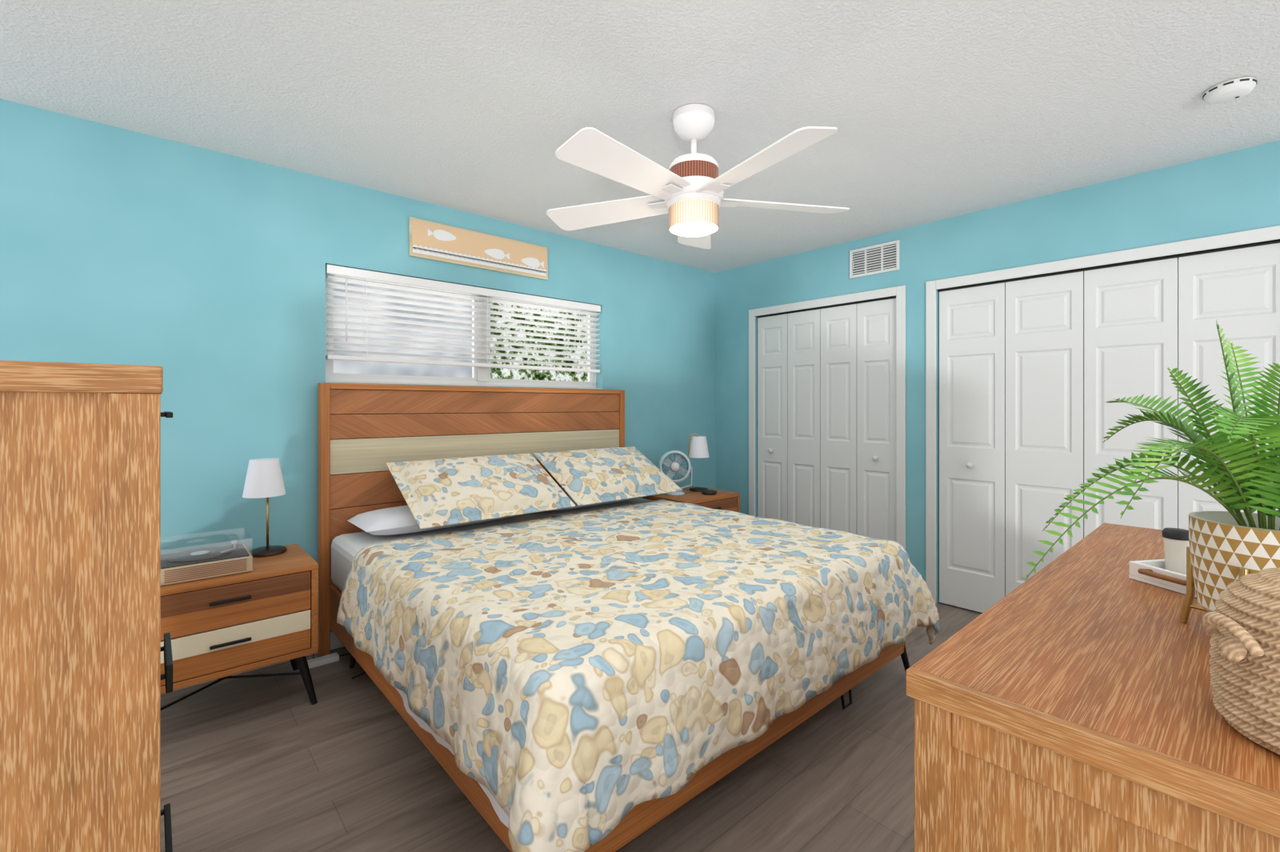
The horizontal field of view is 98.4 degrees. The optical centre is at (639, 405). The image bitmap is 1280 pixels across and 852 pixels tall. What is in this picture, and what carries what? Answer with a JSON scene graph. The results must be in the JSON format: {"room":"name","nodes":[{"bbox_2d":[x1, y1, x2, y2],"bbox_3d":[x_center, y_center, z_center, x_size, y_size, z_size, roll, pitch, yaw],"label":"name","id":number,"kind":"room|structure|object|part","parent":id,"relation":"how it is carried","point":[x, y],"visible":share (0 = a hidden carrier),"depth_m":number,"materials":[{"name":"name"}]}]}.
{"room":"bedroom","nodes":[
{"label":"bedroom","id":0,"kind":"room"},
{"bbox_2d":[0,98,715,631],"bbox_3d":[-0.667,0.045,3.794,4.980,2.450,0.120,0,0,-42],"label":"wall","id":1,"kind":"structure","parent":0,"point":[118,246],"depth_m":2.61,"materials":[{"name":"blue paint"}]},
{"bbox_2d":[160,632,344,694],"bbox_3d":[0.224,1.225,2.225,4.230,0.090,3.410,0,0,-42],"label":"baseboard","id":2,"kind":"structure","parent":1,"relation":"attached to","point":[335,643],"depth_m":2.87,"materials":[{"name":"white paint"}]},
{"bbox_2d":[325,275,602,389],"bbox_3d":[-0.991,-0.430,3.504,1.810,0.620,0.114,0,0,-42],"label":"window","id":3,"kind":"structure","parent":1,"relation":"in","point":[481,376],"depth_m":3.47,"materials":[{"name":"white plastic"}]},
{"bbox_2d":[325,264,600,372],"bbox_3d":[-0.974,-0.489,3.484,1.794,0.493,0.063,0,0,-42],"label":"window blinds","id":4,"kind":"object","parent":3,"relation":"attached to","point":[330,270],"depth_m":3.33,"materials":[{"name":"white plastic"}]},
{"bbox_2d":[408,216,547,279],"bbox_3d":[-0.966,-0.960,3.430,0.910,0.220,0.024,0,0,-42],"label":"picture","id":5,"kind":"object","parent":1,"relation":"attached to","point":[430,240],"visible":1,"depth_m":3.38,"materials":[{"name":"brown wood"}]},
{"bbox_2d":[160,602,982,851],"bbox_3d":[0.460,1.320,2.434,5.100,0.100,3.650,0,0,-42],"label":"floor","id":6,"kind":"structure","parent":0,"point":[248,764],"depth_m":1.87,"materials":[{"name":"brown wood"}]},
{"bbox_2d":[0,360,172,851],"bbox_3d":[-1.252,0.603,1.095,0.492,1.335,0.908,0,0,-42],"label":"chest","id":7,"kind":"object","parent":6,"relation":"on","point":[81,677],"visible":1,"depth_m":0.85,"materials":[{"name":"brown wood"}]},
{"bbox_2d":[160,544,318,710],"bbox_3d":[-1.736,0.972,2.309,0.602,0.603,0.462,0,0,-42],"label":"nightstand","id":8,"kind":"object","parent":6,"relation":"on","point":[220,628],"visible":0.6,"depth_m":2.18,"materials":[{"name":"brown wood"}]},
{"bbox_2d":[160,540,252,586],"bbox_3d":[-1.755,0.601,2.225,0.290,0.135,0.262,0,0,-42],"label":"record player","id":9,"kind":"object","parent":8,"relation":"on","point":[208,562],"visible":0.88,"depth_m":2.15},
{"bbox_2d":[242,458,287,556],"bbox_3d":[-1.700,0.456,2.502,0.168,0.425,0.164,0,0,-42],"label":"lamp","id":10,"kind":"object","parent":8,"relation":"on","point":[264,478],"visible":0.96,"depth_m":2.45,"materials":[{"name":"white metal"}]},
{"bbox_2d":[307,652,365,679],"bbox_3d":[-1.448,1.119,2.751,0.354,0.299,0.303,0,0,17],"label":"power strip","id":11,"kind":"object","parent":6,"relation":"on","point":[320,661],"visible":0.35,"depth_m":2.71,"materials":[{"name":"white plastic"}]},
{"bbox_2d":[317,382,939,851],"bbox_3d":[-0.151,0.579,2.658,2.156,1.388,2.231,0,0,-42],"label":"bed","id":12,"kind":"object","parent":6,"relation":"on","point":[584,657],"visible":1,"depth_m":1.99,"materials":[{"name":"fabric"}]},
{"bbox_3d":[-0.175,0.779,2.683,1.950,0.258,2.015,0,0,-42],"label":"mattress","id":13,"kind":"part","parent":12,"relation":"part of","materials":[{"name":"white fabric"}]},
{"bbox_2d":[643,486,739,512],"bbox_3d":[0.399,0.972,4.204,0.602,0.603,0.462,0,0,-42],"label":"nightstand","id":14,"kind":"object","parent":6,"relation":"on","point":[724,500],"visible":0.16,"depth_m":4.11,"materials":[{"name":"brown wood"}]},
{"bbox_2d":[656,450,691,495],"bbox_3d":[0.262,0.503,4.178,0.262,0.330,0.149,0,0,12],"label":"desk fan","id":15,"kind":"object","parent":14,"relation":"on","point":[674,466],"visible":0.77,"depth_m":4.14,"materials":[{"name":"white"}]},
{"bbox_2d":[688,433,709,491],"bbox_3d":[0.464,0.444,4.357,0.164,0.449,0.164,0,0,-42],"label":"lamp","id":16,"kind":"object","parent":14,"relation":"on","point":[698,448],"visible":0.93,"depth_m":4.30,"materials":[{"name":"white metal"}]},
{"bbox_2d":[701,489,716,495],"bbox_3d":[0.525,0.657,4.184,0.116,0.022,0.116,0,0,-42],"label":"dish","id":17,"kind":"object","parent":14,"relation":"on","point":[710,492],"visible":1,"depth_m":4.15,"materials":[{"name":"black plastic"}]},
{"bbox_2d":[906,523,1279,851],"bbox_3d":[1.250,0.850,1.258,1.700,0.840,0.577,0,0,-42],"label":"dresser","id":18,"kind":"object","parent":6,"relation":"on","point":[1077,712],"visible":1,"depth_m":0.83,"materials":[{"name":"brown wood"}]},
{"bbox_2d":[1024,320,1279,623],"bbox_3d":[1.091,0.137,1.063,0.630,0.585,0.474,0,0,-42],"label":"plant","id":19,"kind":"object","parent":18,"relation":"on","point":[1225,546],"visible":0.94,"depth_m":0.99,"materials":[{"name":"green plant"}]},
{"bbox_3d":[1.128,0.319,0.988,0.238,0.222,0.238,0,0,-42],"label":"pot","id":20,"kind":"part","parent":19,"relation":"part of","materials":[{"name":"white"}]},
{"bbox_2d":[1128,527,1196,597],"bbox_3d":[1.381,0.347,1.306,0.371,0.163,0.190,0,0,-10],"label":"tray","id":21,"kind":"object","parent":18,"relation":"on","point":[1170,573],"visible":0.41,"depth_m":1.33,"materials":[{"name":"white"}]},
{"bbox_2d":[1161,527,1189,575],"bbox_3d":[1.314,0.361,1.351,0.054,0.117,0.054,0,0,-42],"label":"cup","id":22,"kind":"object","parent":21,"relation":"on","point":[1176,540],"depth_m":1.34,"materials":[{"name":"white ceramic"}]},
{"bbox_2d":[1201,567,1279,755],"bbox_3d":[0.878,0.321,0.691,0.231,0.215,0.238,0,0,-42],"label":"basket","id":23,"kind":"object","parent":18,"relation":"on","point":[1244,627],"visible":1,"depth_m":0.70,"materials":[{"name":"beige wicker"}]},
{"bbox_2d":[0,0,1279,272],"bbox_3d":[0.460,-1.230,2.434,5.100,0.100,3.650,0,0,-42],"label":"ceiling","id":24,"kind":"structure","parent":0,"point":[940,110],"depth_m":2.05,"materials":[{"name":"white paint"}]},
{"bbox_2d":[546,104,849,248],"bbox_3d":[0.207,-0.940,2.208,1.276,0.476,1.292,0,0,-42],"label":"ceiling fan","id":25,"kind":"object","parent":24,"relation":"hanging from","point":[691,192],"depth_m":2.14,"materials":[{"name":"white wood"}]},
{"bbox_2d":[1202,76,1257,103],"bbox_3d":[2.183,-1.159,2.045,0.137,0.038,0.138,0,0,-42],"label":"smoke detector","id":26,"kind":"object","parent":24,"relation":"attached to","point":[1232,90],"visible":1,"depth_m":2.02,"materials":[{"name":"white paint"}]},
{"bbox_2d":[716,140,1279,603],"bbox_3d":[2.086,0.045,3.878,0.750,2.450,3.410,0,0,-42],"label":"wall","id":27,"kind":"structure","parent":0,"point":[1238,190],"depth_m":3.51,"materials":[{"name":"blue paint"}]},
{"bbox_2d":[757,296,895,541],"bbox_3d":[1.358,0.260,4.161,0.071,1.997,1.156,0,0,-42],"label":"closet door","id":28,"kind":"structure","parent":27,"relation":"in","point":[826,376],"depth_m":4.09,"materials":[{"name":"white paint"}]},
{"bbox_2d":[849,240,899,278],"bbox_3d":[1.618,-1.010,3.824,0.020,0.200,0.350,0,0,-42],"label":"air vent","id":29,"kind":"object","parent":27,"relation":"in","point":[882,258],"visible":1,"depth_m":3.82,"materials":[{"name":"white metal"}]},
{"bbox_2d":[938,240,1279,612],"bbox_3d":[2.401,0.260,2.987,0.071,1.997,1.476,0,0,-42],"label":"closet door","id":30,"kind":"structure","parent":27,"relation":"in","point":[1030,367],"depth_m":3.02,"materials":[{"name":"white paint"}]},
{"label":"outside","id":31,"kind":"structure","parent":0,"visible":0},
{"bbox_2d":[333,280,587,381],"bbox_3d":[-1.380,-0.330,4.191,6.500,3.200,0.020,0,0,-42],"label":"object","id":32,"kind":"structure","parent":31,"point":[342,366],"depth_m":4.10,"materials":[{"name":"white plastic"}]}
]}

